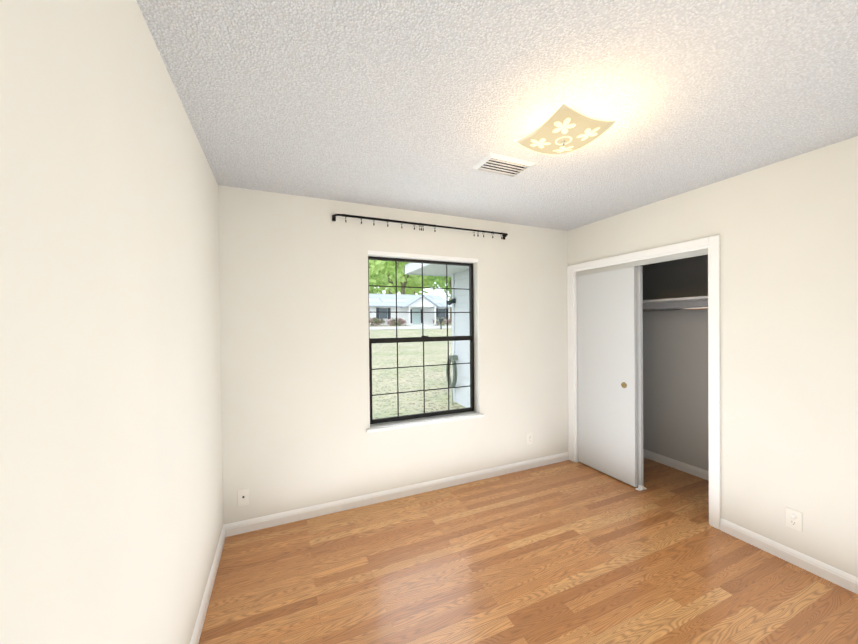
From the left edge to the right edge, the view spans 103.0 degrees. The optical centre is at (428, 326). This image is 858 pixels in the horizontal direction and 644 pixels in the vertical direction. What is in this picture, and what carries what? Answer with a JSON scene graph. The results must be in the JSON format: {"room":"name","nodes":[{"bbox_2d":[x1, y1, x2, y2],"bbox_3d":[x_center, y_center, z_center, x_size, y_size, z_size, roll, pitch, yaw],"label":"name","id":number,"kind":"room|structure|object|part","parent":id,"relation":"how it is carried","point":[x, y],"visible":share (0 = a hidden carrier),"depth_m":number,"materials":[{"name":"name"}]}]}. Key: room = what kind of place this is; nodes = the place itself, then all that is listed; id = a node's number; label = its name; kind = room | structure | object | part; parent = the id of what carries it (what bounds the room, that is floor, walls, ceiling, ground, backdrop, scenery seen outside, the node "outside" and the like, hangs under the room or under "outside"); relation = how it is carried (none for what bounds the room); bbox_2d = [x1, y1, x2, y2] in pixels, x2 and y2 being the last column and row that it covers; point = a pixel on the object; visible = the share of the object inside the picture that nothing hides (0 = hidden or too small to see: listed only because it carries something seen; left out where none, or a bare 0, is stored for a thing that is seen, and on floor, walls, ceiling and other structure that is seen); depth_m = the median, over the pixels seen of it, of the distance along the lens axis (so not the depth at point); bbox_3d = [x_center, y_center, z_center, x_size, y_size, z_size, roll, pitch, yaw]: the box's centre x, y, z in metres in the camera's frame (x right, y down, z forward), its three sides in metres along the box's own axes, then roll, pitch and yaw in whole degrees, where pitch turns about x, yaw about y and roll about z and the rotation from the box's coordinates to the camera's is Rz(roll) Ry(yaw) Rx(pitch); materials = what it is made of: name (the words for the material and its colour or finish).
{"room":"empty bedroom","nodes":[
{"label":"empty bedroom","id":0,"kind":"room"},
{"bbox_2d":[0,0,223,643],"bbox_3d":[-0.913,0.249,0.978,0.140,2.440,3.255,-1,1,-24],"label":"wall","id":1,"kind":"structure","parent":0,"point":[111,495],"depth_m":0.80,"materials":[{"name":"beige paint"}]},
{"bbox_2d":[190,523,229,643],"bbox_3d":[-0.823,1.427,1.003,0.014,0.083,2.940,-1,1,-24],"label":"baseboard","id":2,"kind":"structure","parent":1,"relation":"attached to","point":[225,532],"depth_m":1.84,"materials":[{"name":"white wood"}]},
{"bbox_2d":[218,185,567,523],"bbox_3d":[0.417,0.214,3.257,4.120,2.440,0.140,-1,1,-24],"label":"wall","id":3,"kind":"structure","parent":0,"point":[294,333],"depth_m":2.71,"materials":[{"name":"beige paint"}]},
{"bbox_2d":[238,488,248,506],"bbox_3d":[-1.316,1.211,2.421,0.072,0.118,0.015,-1,1,-24],"label":"outlet","id":4,"kind":"object","parent":3,"relation":"attached to","point":[243,497],"visible":1,"depth_m":2.42,"materials":[{"name":"white plastic"}]},
{"bbox_2d":[230,452,568,535],"bbox_3d":[0.038,1.399,3.014,3.200,0.083,0.014,-1,1,-24],"label":"baseboard","id":5,"kind":"structure","parent":3,"relation":"attached to","point":[249,525],"depth_m":2.82,"materials":[{"name":"white wood"}]},
{"bbox_2d":[332,214,507,239],"bbox_3d":[0.009,-0.848,2.946,1.630,0.066,0.093,-1,1,-24],"label":"curtain rod","id":6,"kind":"object","parent":3,"relation":"attached to","point":[395,221],"visible":1,"depth_m":2.85,"materials":[{"name":"black metal"}]},
{"bbox_2d":[368,256,473,423],"bbox_3d":[-0.047,0.109,3.076,1.036,1.416,0.070,-1,1,-24],"label":"window","id":7,"kind":"structure","parent":3,"relation":"in","point":[423,338],"depth_m":3.08,"materials":[{"name":"brown metal"}]},
{"bbox_2d":[368,250,477,263],"bbox_3d":[-0.045,-0.614,3.046,1.044,0.030,0.129,-1,1,-24],"label":"window frame","id":8,"kind":"structure","parent":3,"relation":"in","point":[418,256],"depth_m":2.99,"materials":[{"name":"white"}]},
{"bbox_2d":[366,412,483,432],"bbox_3d":[-0.015,0.838,3.026,1.114,0.026,0.121,-1,1,-24],"label":"window sill","id":9,"kind":"structure","parent":3,"relation":"attached to","point":[414,423],"depth_m":2.98,"materials":[{"name":"white wood"}]},
{"bbox_2d":[527,432,532,444],"bbox_3d":[1.014,1.126,3.442,0.072,0.118,0.005,-1,1,-24],"label":"outlet","id":10,"kind":"object","parent":3,"relation":"attached to","point":[528,438],"visible":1,"depth_m":3.44,"materials":[{"name":"white plastic"}]},
{"bbox_2d":[136,0,857,230],"bbox_3d":[0.962,-1.048,1.789,4.260,0.100,3.255,-1,1,-24],"label":"ceiling","id":11,"kind":"structure","parent":0,"point":[421,105],"depth_m":1.44,"materials":[{"name":"white paint"}]},
{"bbox_2d":[471,153,534,176],"bbox_3d":[0.457,-0.987,2.109,0.332,0.017,0.216,-1,1,-24],"label":"ceiling vent","id":12,"kind":"object","parent":11,"relation":"in","point":[501,164],"visible":1,"depth_m":2.08,"materials":[{"name":"white metal"}]},
{"bbox_2d":[513,100,618,154],"bbox_3d":[0.651,-0.936,1.655,0.339,0.114,0.339,-1,1,-24],"label":"ceiling light","id":13,"kind":"object","parent":11,"relation":"attached to","point":[564,127],"visible":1,"depth_m":1.60,"materials":[{"name":"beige glass"}]},
{"bbox_2d":[199,457,857,643],"bbox_3d":[0.989,1.492,1.813,4.260,0.100,3.255,-1,1,-24],"label":"floor","id":14,"kind":"structure","parent":0,"point":[567,552],"depth_m":1.98,"materials":[{"name":"brown wood"}]},
{"bbox_2d":[635,485,646,490],"bbox_3d":[1.858,1.407,2.993,0.092,0.030,0.040,-1,1,-24],"label":"guide","id":15,"kind":"object","parent":14,"relation":"on","point":[640,488],"visible":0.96,"depth_m":2.98,"materials":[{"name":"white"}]},
{"bbox_2d":[641,254,708,470],"bbox_3d":[2.863,0.194,2.624,0.140,2.440,2.975,-1,1,-24],"label":"wall","id":16,"kind":"structure","parent":0,"point":[675,385],"depth_m":3.39,"materials":[{"name":"paint"}]},
{"bbox_2d":[643,296,707,311],"bbox_3d":[2.340,-0.204,3.187,0.360,0.113,1.514,-1,1,-24],"label":"closet shelf","id":17,"kind":"object","parent":16,"relation":"attached to","point":[683,303],"visible":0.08,"depth_m":3.22,"materials":[{"name":"white paint"}]},
{"bbox_2d":[643,449,708,480],"bbox_3d":[2.514,1.371,3.273,0.014,0.083,1.518,-1,1,-24],"label":"baseboard","id":18,"kind":"structure","parent":16,"relation":"attached to","point":[704,474],"depth_m":3.38,"materials":[{"name":"white wood"}]},
{"bbox_2d":[568,136,857,577],"bbox_3d":[2.148,0.205,2.313,0.140,2.440,2.975,-1,1,-24],"label":"wall","id":19,"kind":"structure","parent":0,"point":[786,230],"depth_m":2.08,"materials":[{"name":"beige paint"}]},
{"bbox_2d":[577,266,637,486],"bbox_3d":[1.691,0.423,3.286,0.034,1.970,0.628,-1,1,-24],"label":"sliding door","id":20,"kind":"structure","parent":19,"relation":"in","point":[607,356],"depth_m":3.23,"materials":[{"name":"white paint"}]},
{"bbox_2d":[637,266,643,485],"bbox_3d":[1.738,0.423,3.295,0.034,1.970,0.650,-1,1,-24],"label":"sliding door","id":21,"kind":"structure","parent":19,"relation":"in","point":[640,370],"depth_m":3.00,"materials":[{"name":"white paint"}]},
{"bbox_2d":[576,248,707,275],"bbox_3d":[1.814,-0.548,3.025,0.093,0.045,1.205,-1,1,-24],"label":"track rail","id":22,"kind":"object","parent":19,"relation":"attached to","point":[700,252],"visible":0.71,"depth_m":2.87,"materials":[{"name":"white wood"}]},
{"bbox_2d":[567,235,720,529],"bbox_3d":[1.834,0.416,3.038,0.141,2.010,1.241,-1,1,-24],"label":"door frame","id":23,"kind":"structure","parent":19,"relation":"attached to","point":[575,361],"depth_m":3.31,"materials":[{"name":"white wood"}]},
{"bbox_2d":[720,518,857,593],"bbox_3d":[2.359,1.387,1.676,0.014,0.083,1.569,-1,1,-24],"label":"baseboard","id":24,"kind":"structure","parent":19,"relation":"attached to","point":[843,579],"depth_m":2.05,"materials":[{"name":"white wood"}]},
{"bbox_2d":[786,507,801,531],"bbox_3d":[2.191,1.160,2.054,0.027,0.118,0.072,-1,1,-24],"label":"outlet","id":25,"kind":"object","parent":19,"relation":"attached to","point":[798,520],"depth_m":2.05,"materials":[{"name":"white plastic"}]},
{"label":"outside","id":26,"kind":"structure","parent":0,"visible":0},
{"bbox_2d":[369,322,465,418],"bbox_3d":[-9.926,-1.158,59.303,170.000,4.960,122.885,-1,1,-24],"label":"ground","id":27,"kind":"structure","parent":26,"point":[412,402],"depth_m":10.39,"materials":[{"name":"green plant"}]},
{"bbox_2d":[369,297,449,325],"bbox_3d":[-6.079,-1.971,46.076,16.500,4.850,11.200,-1,1,-24],"label":"house","id":28,"kind":"structure","parent":27,"relation":"on","point":[427,319],"depth_m":43.28,"materials":[{"name":"white"}]},
{"bbox_2d":[379,308,386,318],"bbox_3d":[-5.678,-1.667,42.538,1.000,1.300,0.050,-1,1,-24],"label":"window","id":29,"kind":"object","parent":28,"relation":"attached to","point":[382,315],"depth_m":42.51,"materials":[{"name":"grey glass"}]},
{"bbox_2d":[369,294,451,307],"bbox_3d":[-6.144,-3.470,46.174,17.500,2.116,12.043,-1,1,-24],"label":"roof","id":30,"kind":"structure","parent":28,"relation":"on","point":[403,300],"depth_m":44.94,"materials":[{"name":"white"}]},
{"bbox_2d":[413,308,419,324],"bbox_3d":[-1.639,-1.336,44.296,1.000,2.080,0.060,-1,1,-24],"label":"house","id":31,"kind":"structure","parent":28,"relation":"attached to","point":[416,318],"depth_m":44.27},
{"bbox_2d":[439,309,444,317],"bbox_3d":[1.746,-1.775,45.776,1.000,1.300,0.050,-1,1,-24],"label":"window","id":32,"kind":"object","parent":28,"relation":"attached to","point":[440,310],"depth_m":45.72,"materials":[{"name":"grey glass"}]},
{"bbox_2d":[369,326,451,329],"bbox_3d":[-0.597,0.060,37.949,170.000,0.235,5.500,-1,1,-24],"label":"road","id":33,"kind":"structure","parent":27,"relation":"on","point":[406,327],"depth_m":37.17,"materials":[{"name":"grey concrete"}]},
{"bbox_2d":[369,260,451,317],"bbox_3d":[1.099,-12.007,56.771,54.573,25.992,76.756,-1,1,-24],"label":"trees","id":34,"kind":"object","parent":27,"relation":"on","point":[385,276],"depth_m":57.88,"materials":[{"name":"green plant"}]},
{"bbox_3d":[-5.645,-4.723,16.395,9.742,6.728,8.068,-1,1,-24],"label":"crown","id":35,"kind":"part","parent":34,"relation":"part of","materials":[{"name":"green plant"}]},
{"bbox_3d":[-14.045,-15.063,76.411,19.063,16.967,18.965,-1,1,-24],"label":"crown","id":36,"kind":"part","parent":34,"relation":"part of","materials":[{"name":"green plant"}]},
{"bbox_3d":[-6.532,-11.679,57.170,13.339,13.162,14.025,-1,1,-24],"label":"crown","id":37,"kind":"part","parent":34,"relation":"part of","materials":[{"name":"green plant"}]},
{"bbox_3d":[-4.839,-13.290,63.933,15.085,14.052,15.384,-1,1,-24],"label":"crown","id":38,"kind":"part","parent":34,"relation":"part of","materials":[{"name":"green plant"}]},
{"bbox_3d":[-5.810,-16.046,84.766,17.238,18.290,19.877,-1,1,-24],"label":"crown","id":39,"kind":"part","parent":34,"relation":"part of","materials":[{"name":"green plant"}]},
{"bbox_3d":[4.265,-10.777,61.794,10.635,14.064,13.179,-1,1,-24],"label":"crown","id":40,"kind":"part","parent":34,"relation":"part of","materials":[{"name":"green plant"}]},
{"bbox_2d":[369,317,451,325],"bbox_3d":[-4.000,-0.588,41.968,17.017,1.330,1.697,-1,1,-24],"label":"bush","id":41,"kind":"object","parent":27,"relation":"on","point":[377,322],"depth_m":41.83,"materials":[{"name":"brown plant"}]},
{"bbox_2d":[404,262,469,407],"bbox_3d":[3.287,-0.688,6.689,6.650,5.320,3.865,-1,1,-24],"label":"wing","id":42,"kind":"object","parent":27,"relation":"on","point":[463,324],"depth_m":6.95}
]}

